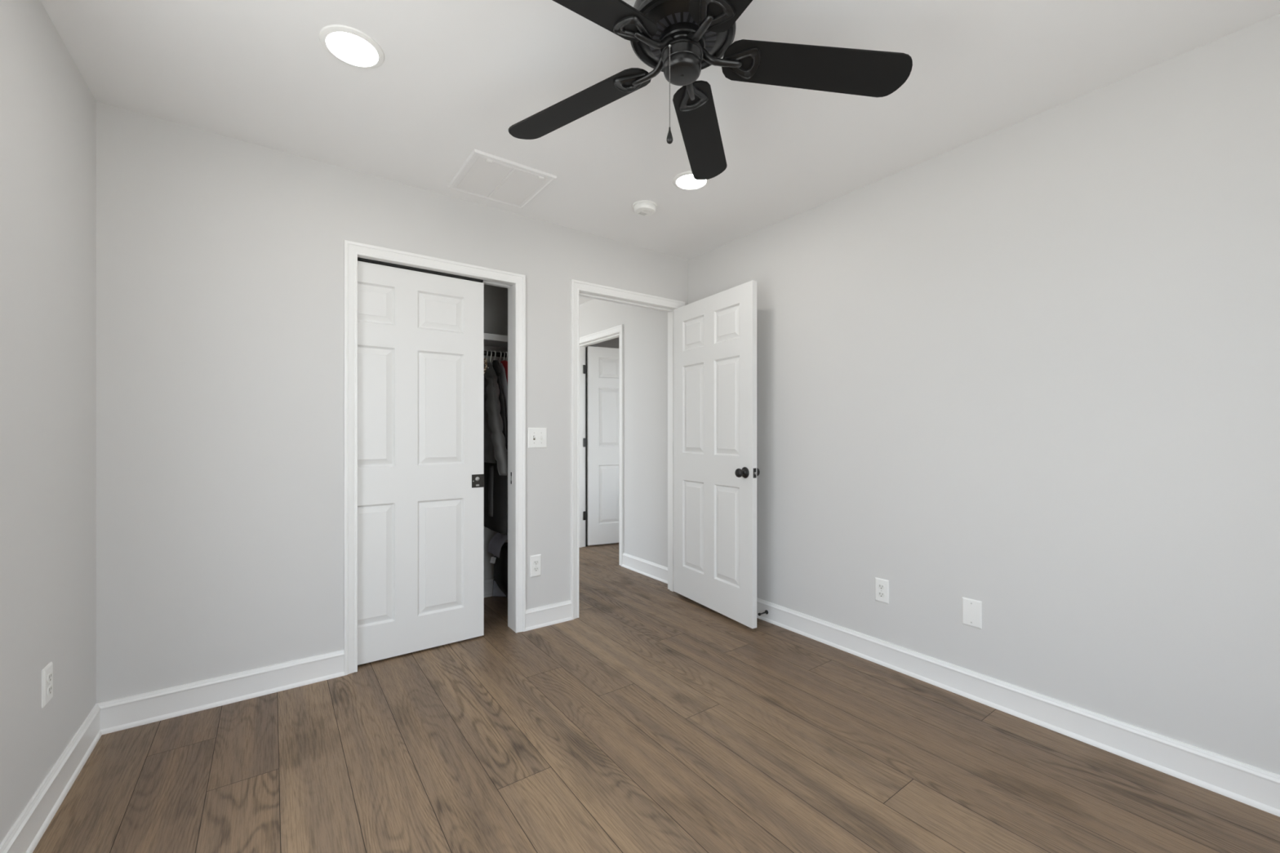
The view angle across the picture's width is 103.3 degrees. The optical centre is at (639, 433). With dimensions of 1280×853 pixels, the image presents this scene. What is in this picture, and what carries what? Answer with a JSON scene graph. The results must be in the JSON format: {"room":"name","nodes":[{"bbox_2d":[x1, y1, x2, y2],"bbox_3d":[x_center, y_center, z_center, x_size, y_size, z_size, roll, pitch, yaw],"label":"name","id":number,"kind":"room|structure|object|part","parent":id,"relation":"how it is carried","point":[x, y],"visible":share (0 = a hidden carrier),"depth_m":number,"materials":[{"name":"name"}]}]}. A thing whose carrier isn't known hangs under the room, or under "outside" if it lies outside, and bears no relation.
{"room":"empty bedroom","nodes":[
{"label":"empty bedroom","id":0,"kind":"room"},
{"bbox_2d":[0,0,96,844],"bbox_3d":[-1.109,-0.059,0.443,0.140,2.440,3.601,0,0,-35],"label":"wall","id":1,"kind":"structure","parent":0,"point":[48,109],"depth_m":1.52,"materials":[{"name":"paint"}]},
{"bbox_2d":[41,662,53,708],"bbox_3d":[-1.795,0.762,1.536,0.009,0.112,0.071,0,0,-35],"label":"electrical outlet","id":2,"kind":"object","parent":1,"relation":"attached to","point":[47,672],"visible":1,"depth_m":1.52,"materials":[{"name":"white plastic"}]},
{"bbox_2d":[47,684,52,695],"bbox_3d":[-1.793,0.781,1.537,0.003,0.025,0.034,0,0,-35],"label":"receptacle","id":3,"kind":"object","parent":2,"relation":"attached to","point":[49,686],"depth_m":1.54,"materials":[{"name":"white plastic"}]},
{"bbox_2d":[47,671,52,683],"bbox_3d":[-1.793,0.742,1.537,0.003,0.025,0.034,0,0,-35],"label":"receptacle","id":4,"kind":"object","parent":2,"relation":"attached to","point":[49,673],"depth_m":1.54,"materials":[{"name":"white plastic"}]},
{"bbox_2d":[0,703,102,852],"bbox_3d":[-1.085,1.102,0.546,0.020,0.118,3.461,0,0,-35],"label":"baseboard","id":5,"kind":"structure","parent":1,"relation":"attached to","point":[29,828],"depth_m":1.54,"materials":[{"name":"white wood"}]},
{"bbox_2d":[96,101,688,703],"bbox_3d":[-0.961,-0.059,2.848,3.172,2.440,0.115,0,0,-36],"label":"wall","id":6,"kind":"structure","parent":0,"point":[220,258],"depth_m":2.21,"materials":[{"name":"paint"}]},
{"bbox_2d":[97,649,344,734],"bbox_3d":[-1.755,1.102,2.187,0.830,0.118,0.020,0,0,-36],"label":"baseboard","id":7,"kind":"structure","parent":6,"relation":"attached to","point":[129,712],"depth_m":2.15,"materials":[{"name":"white wood"}]},
{"bbox_2d":[357,260,484,665],"bbox_3d":[-1.225,0.148,2.651,0.814,2.004,0.041,0,0,-36],"label":"door","id":8,"kind":"structure","parent":6,"relation":"in","point":[420,335],"depth_m":2.66,"materials":[{"name":"white wood"}]},
{"bbox_3d":[-0.916,0.272,2.853,0.024,0.053,0.004,0,0,-36],"label":"pull lever","id":9,"kind":"part","parent":8,"relation":"part of","materials":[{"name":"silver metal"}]},
{"bbox_3d":[-0.925,0.270,2.872,0.070,0.074,0.037,0,0,-36],"label":"latch plate","id":10,"kind":"part","parent":8,"relation":"part of","materials":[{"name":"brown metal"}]},
{"bbox_2d":[343,240,525,675],"bbox_3d":[-1.147,0.117,2.700,1.084,2.088,0.134,0,0,-36],"label":"door frame","id":11,"kind":"structure","parent":6,"relation":"attached to","point":[353,251],"depth_m":2.74,"materials":[{"name":"white wood"}]},
{"bbox_2d":[529,554,541,577],"bbox_3d":[-0.621,0.792,3.019,0.070,0.128,0.009,0,0,-36],"label":"electrical outlet","id":12,"kind":"object","parent":6,"relation":"attached to","point":[535,560],"visible":1,"depth_m":3.02,"materials":[{"name":"white plastic"}]},
{"bbox_2d":[533,566,538,571],"bbox_3d":[-0.620,0.811,3.017,0.034,0.025,0.003,0,0,-36],"label":"receptacle","id":13,"kind":"object","parent":12,"relation":"attached to","point":[535,568],"depth_m":3.01,"materials":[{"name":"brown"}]},
{"bbox_2d":[533,560,538,564],"bbox_3d":[-0.620,0.772,3.017,0.034,0.025,0.003,0,0,-36],"label":"receptacle","id":14,"kind":"object","parent":12,"relation":"attached to","point":[535,562],"depth_m":3.01,"materials":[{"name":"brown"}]},
{"bbox_2d":[528,427,546,448],"bbox_3d":[-0.609,0.028,3.021,0.121,0.121,0.019,0,0,-36],"label":"light switch","id":15,"kind":"object","parent":6,"relation":"attached to","point":[537,437],"visible":1,"depth_m":3.02,"materials":[{"name":"white plastic"}]},
{"bbox_2d":[525,600,572,631],"bbox_3d":[-0.552,1.102,3.063,0.308,0.118,0.020,0,0,-36],"label":"baseboard","id":16,"kind":"structure","parent":6,"relation":"attached to","point":[559,612],"depth_m":3.06,"materials":[{"name":"white wood"}]},
{"bbox_2d":[570,279,684,619],"bbox_3d":[-0.086,0.102,3.473,0.932,2.118,0.134,0,0,-36],"label":"door frame","id":17,"kind":"structure","parent":6,"relation":"attached to","point":[578,288],"depth_m":3.19,"materials":[{"name":"white wood"}]},
{"bbox_2d":[673,280,759,628],"bbox_3d":[0.465,0.124,3.304,0.165,2.029,0.834,0,0,-30],"label":"door","id":18,"kind":"structure","parent":6,"relation":"in","point":[716,472],"depth_m":3.23,"materials":[{"name":"white wood"}]},
{"bbox_3d":[0.670,0.233,2.955,0.024,0.057,0.002,0,0,-30],"label":"latch plate","id":19,"kind":"part","parent":18,"relation":"part of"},
{"bbox_2d":[484,284,507,580],"bbox_3d":[-1.790,-0.059,3.162,2.202,2.440,0.120,0,0,-36],"label":"wall","id":20,"kind":"structure","parent":0,"point":[495,298],"depth_m":3.62,"materials":[{"name":"white paint"}]},
{"bbox_2d":[484,578,494,597],"bbox_3d":[-1.733,1.102,3.118,1.962,0.118,0.020,0,0,-36],"label":"baseboard","id":21,"kind":"structure","parent":20,"relation":"attached to","point":[488,584],"depth_m":3.59,"materials":[{"name":"white wood"}]},
{"bbox_2d":[484,333,507,347],"bbox_3d":[-1.634,-0.619,2.982,1.962,0.040,0.354,0,0,-36],"label":"closet shelf","id":22,"kind":"object","parent":20,"relation":"attached to","point":[490,340],"visible":0.02,"depth_m":3.31,"materials":[{"name":"white wood"}]},
{"bbox_2d":[32,542,1279,852],"bbox_3d":[0.092,1.211,3.654,5.950,0.100,7.400,0,0,-36],"label":"floor","id":23,"kind":"structure","parent":0,"point":[651,719],"depth_m":1.78,"materials":[{"name":"brown wood"}]},
{"bbox_2d":[489,542,507,598],"bbox_3d":[-0.909,0.962,3.451,0.218,0.398,0.215,0,0,-36],"label":"bag","id":24,"kind":"object","parent":23,"relation":"on","point":[500,565],"visible":0.37,"depth_m":3.37,"materials":[{"name":"fabric"}]},
{"bbox_2d":[488,528,507,558],"bbox_3d":[-0.903,0.739,3.455,0.202,0.165,0.224,0,0,-36],"label":"folded cloth","id":25,"kind":"object","parent":24,"relation":"on","point":[495,544],"visible":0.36,"depth_m":3.40,"materials":[{"name":"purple fabric"}]},
{"bbox_2d":[492,579,506,597],"bbox_3d":[-0.961,1.099,3.589,0.174,0.123,0.024,0,0,6],"label":"fabric panel","id":26,"kind":"object","parent":23,"relation":"on","point":[496,592],"visible":0.49,"depth_m":3.59,"materials":[{"name":"black fabric"}]},
{"bbox_2d":[40,0,1279,348],"bbox_3d":[0.092,-1.339,3.654,5.950,0.120,7.400,0,0,-36],"label":"ceiling","id":27,"kind":"structure","parent":0,"point":[452,80],"depth_m":1.86,"materials":[{"name":"white paint"}]},
{"bbox_2d":[319,24,384,68],"bbox_3d":[-0.953,-1.275,1.679,0.189,0.008,0.189,0,0,-36],"label":"recessed light","id":28,"kind":"object","parent":27,"relation":"in","point":[352,46],"visible":1,"depth_m":1.67,"materials":[{"name":"white plastic"}]},
{"bbox_2d":[326,31,377,64],"bbox_3d":[-0.953,-1.276,1.679,0.147,0.004,0.147,0,0,12],"label":"diffuser","id":29,"kind":"object","parent":28,"relation":"attached to","point":[348,47],"depth_m":1.67,"materials":[{"name":"white plastic"}]},
{"bbox_2d":[447,148,557,208],"bbox_3d":[-0.706,-1.271,2.572,0.412,0.017,0.431,0,0,-36],"label":"ceiling vent","id":30,"kind":"object","parent":27,"relation":"in","point":[483,175],"visible":1,"depth_m":2.54,"materials":[{"name":"white metal"}]},
{"bbox_3d":[-0.706,-1.273,2.572,0.342,0.008,0.361,0,0,-36],"label":"louver panel","id":31,"kind":"part","parent":30,"relation":"part of","materials":[{"name":"white metal"}]},
{"bbox_3d":[-0.595,-1.269,2.433,0.287,0.004,0.013,0,0,-36],"label":"hinge rail","id":32,"kind":"part","parent":30,"relation":"part of","materials":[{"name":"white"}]},
{"bbox_2d":[632,200,657,216],"bbox_3d":[0.027,-1.259,2.847,0.138,0.040,0.138,0,0,-36],"label":"smoke detector","id":33,"kind":"object","parent":27,"relation":"attached to","point":[642,207],"visible":1,"depth_m":2.81,"materials":[{"name":"white plastic"}]},
{"bbox_2d":[672,170,710,190],"bbox_3d":[0.259,-1.275,2.561,0.189,0.008,0.189,0,0,-36],"label":"recessed light","id":34,"kind":"object","parent":27,"relation":"in","point":[686,180],"visible":0.8,"depth_m":2.56,"materials":[{"name":"white plastic"}]},
{"bbox_2d":[676,174,706,188],"bbox_3d":[0.259,-1.276,2.561,0.147,0.004,0.147,0,0,6],"label":"diffuser","id":35,"kind":"object","parent":34,"relation":"attached to","point":[683,181],"depth_m":2.57,"materials":[{"name":"white plastic"}]},
{"bbox_2d":[508,0,912,180],"bbox_3d":[0.090,-1.033,1.386,1.230,0.492,1.262,0,0,-36],"label":"ceiling fan","id":36,"kind":"object","parent":27,"relation":"hanging from","point":[679,39],"visible":1,"depth_m":1.44,"materials":[{"name":"black metal"}]},
{"bbox_3d":[-0.207,-1.049,1.629,0.545,0.006,0.137,-2,12,33],"label":"blade","id":37,"kind":"part","parent":36,"relation":"part of","materials":[{"name":"black wood"}]},
{"bbox_3d":[-0.182,-1.042,1.177,0.546,0.006,0.137,-4,15,-39],"label":"blade","id":38,"kind":"part","parent":36,"relation":"part of","materials":[{"name":"black wood"}]},
{"bbox_3d":[0.027,-1.060,1.479,0.121,0.046,0.027,-2,12,33],"label":"bracket arm","id":39,"kind":"part","parent":36,"relation":"part of","materials":[{"name":"black metal"}]},
{"bbox_3d":[0.034,-1.059,1.351,0.121,0.046,0.027,-4,15,-39],"label":"bracket arm","id":40,"kind":"part","parent":36,"relation":"part of","materials":[{"name":"black metal"}]},
{"bbox_3d":[0.146,-1.060,1.526,0.027,0.046,0.121,-13,-5,14],"label":"bracket arm","id":41,"kind":"part","parent":36,"relation":"part of","materials":[{"name":"black metal"}]},
{"bbox_3d":[0.220,-1.048,1.794,0.137,0.006,0.546,-13,-5,14],"label":"blade","id":42,"kind":"part","parent":36,"relation":"part of","materials":[{"name":"black wood"}]},
{"bbox_3d":[0.160,-1.059,1.320,0.027,0.046,0.121,14,-3,-22],"label":"bracket arm","id":43,"kind":"part","parent":36,"relation":"part of","materials":[{"name":"black metal"}]},
{"bbox_3d":[0.263,-1.042,1.062,0.137,0.006,0.545,14,-2,-22],"label":"blade","id":44,"kind":"part","parent":36,"relation":"part of","materials":[{"name":"black wood"}]},
{"bbox_3d":[0.227,-1.059,1.429,0.121,0.046,0.027,3,-13,-4],"label":"bracket arm","id":45,"kind":"part","parent":36,"relation":"part of","materials":[{"name":"black metal"}]},
{"bbox_3d":[0.504,-1.043,1.448,0.545,0.006,0.137,3,-13,-4],"label":"blade","id":46,"kind":"part","parent":36,"relation":"part of","materials":[{"name":"black wood"}]},
{"bbox_2d":[578,13,1279,774],"bbox_3d":[0.363,-0.059,3.820,0.115,2.440,7.050,0,0,-36],"label":"wall","id":47,"kind":"structure","parent":0,"point":[1028,370],"depth_m":1.99,"materials":[{"name":"paint"}]},
{"bbox_2d":[578,324,623,566],"bbox_3d":[-0.366,0.107,4.822,0.153,2.108,0.916,0,0,-36],"label":"door frame","id":48,"kind":"structure","parent":47,"relation":"attached to","point":[616,331],"depth_m":4.83,"materials":[{"name":"white wood"}]},
{"bbox_2d":[583,346,619,546],"bbox_3d":[-0.188,0.137,5.322,0.847,2.044,0.036,0,0,-23],"label":"door","id":49,"kind":"structure","parent":47,"relation":"in","point":[602,366],"depth_m":5.22,"materials":[{"name":"white wood"}]},
{"bbox_2d":[622,552,667,583],"bbox_3d":[0.064,1.102,4.117,0.020,0.118,0.731,0,0,-36],"label":"baseboard","id":50,"kind":"structure","parent":47,"relation":"attached to","point":[659,572],"depth_m":4.13,"materials":[{"name":"white wood"}]},
{"bbox_2d":[757,609,768,615],"bbox_3d":[0.753,1.105,3.103,0.074,0.025,0.025,0,0,-36],"label":"door stop","id":51,"kind":"object","parent":47,"relation":"attached to","point":[766,611],"visible":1,"depth_m":3.11,"materials":[{"name":"black metal"}]},
{"bbox_2d":[875,577,888,604],"bbox_3d":[1.215,0.792,2.545,0.009,0.117,0.071,0,0,-36],"label":"electrical outlet","id":52,"kind":"object","parent":47,"relation":"attached to","point":[882,586],"visible":1,"depth_m":2.54,"materials":[{"name":"white plastic"}]},
{"bbox_2d":[878,591,884,597],"bbox_3d":[1.213,0.811,2.543,0.003,0.025,0.034,0,0,-36],"label":"receptacle","id":53,"kind":"object","parent":52,"relation":"attached to","point":[881,594],"depth_m":2.54,"materials":[{"name":"white plastic"}]},
{"bbox_2d":[878,583,884,589],"bbox_3d":[1.213,0.772,2.543,0.003,0.025,0.034,0,0,-36],"label":"receptacle","id":54,"kind":"object","parent":52,"relation":"attached to","point":[881,586],"depth_m":2.54,"materials":[{"name":"white plastic"}]},
{"bbox_2d":[961,596,982,629],"bbox_3d":[1.454,0.788,2.218,0.008,0.119,0.077,0,0,-36],"label":"blank wall plate","id":55,"kind":"object","parent":47,"relation":"attached to","point":[971,609],"visible":1,"depth_m":2.21,"materials":[{"name":"white plastic"}]},
{"bbox_2d":[756,597,1279,817],"bbox_3d":[1.365,1.102,2.330,0.020,0.118,3.461,0,0,-36],"label":"baseboard","id":56,"kind":"structure","parent":47,"relation":"attached to","point":[1248,784],"depth_m":1.95,"materials":[{"name":"white wood"}]},
{"bbox_3d":[-0.952,-0.426,3.309,0.009,0.228,0.197,0,0,-36],"label":"hanger","id":57,"kind":"object","parent":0,"visible":0},
{"bbox_2d":[484,360,507,534],"bbox_3d":[-0.958,0.080,3.305,0.055,1.102,0.450,0,0,-36],"label":"coat","id":58,"kind":"object","parent":57,"relation":"hanging from","point":[495,485],"visible":0.54,"depth_m":3.23,"materials":[{"name":"black fabric"}]},
{"bbox_3d":[-0.973,-0.426,3.293,0.009,0.228,0.197,0,0,-36],"label":"hanger","id":59,"kind":"object","parent":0,"visible":0},
{"bbox_2d":[484,362,507,475],"bbox_3d":[-1.001,-0.099,3.265,0.114,0.709,0.566,0,0,-40],"label":"puffer jacket","id":60,"kind":"object","parent":59,"relation":"hanging from","point":[495,451],"visible":0.53,"depth_m":3.11,"materials":[{"name":"grey fabric"}]},
{"bbox_2d":[484,358,487,373],"bbox_3d":[-1.005,-0.428,3.249,0.047,0.106,0.100,0,0,-36],"label":"scarf","id":61,"kind":"object","parent":60,"relation":"on","point":[485,359],"visible":0.44,"depth_m":3.22,"materials":[{"name":"beige fabric"}]},
{"bbox_3d":[-0.902,-0.426,3.345,0.009,0.228,0.197,0,0,-36],"label":"hanger","id":62,"kind":"object","parent":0,"visible":0},
{"bbox_2d":[500,360,507,383],"bbox_3d":[-0.887,-0.158,3.325,0.024,0.638,0.459,0,0,-36],"label":"red top","id":63,"kind":"object","parent":62,"relation":"hanging from","point":[504,362],"visible":0.07,"depth_m":3.29,"materials":[{"name":"fabric"}]},
{"bbox_3d":[-0.921,-0.426,3.331,0.009,0.228,0.197,0,0,-36],"label":"hanger","id":64,"kind":"object","parent":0,"visible":0},
{"bbox_2d":[498,363,507,450],"bbox_3d":[-0.921,-0.124,3.331,0.024,0.670,0.430,0,0,-36],"label":"shirt","id":65,"kind":"object","parent":64,"relation":"hanging from","point":[503,376],"visible":0.2,"depth_m":3.24,"materials":[{"name":"grey fabric"}]},
{"bbox_3d":[-2.404,-0.059,2.255,0.140,2.440,0.624,0,0,-36],"label":"wall","id":66,"kind":"structure","parent":0,"visible":0},
{"bbox_2d":[484,351,506,357],"bbox_3d":[-1.553,-0.517,2.871,1.962,0.031,0.031,0,0,-36],"label":"closet rod","id":67,"kind":"object","parent":66,"relation":"attached to","point":[498,353],"visible":0.02,"depth_m":3.30,"materials":[{"name":"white metal"}]}
]}

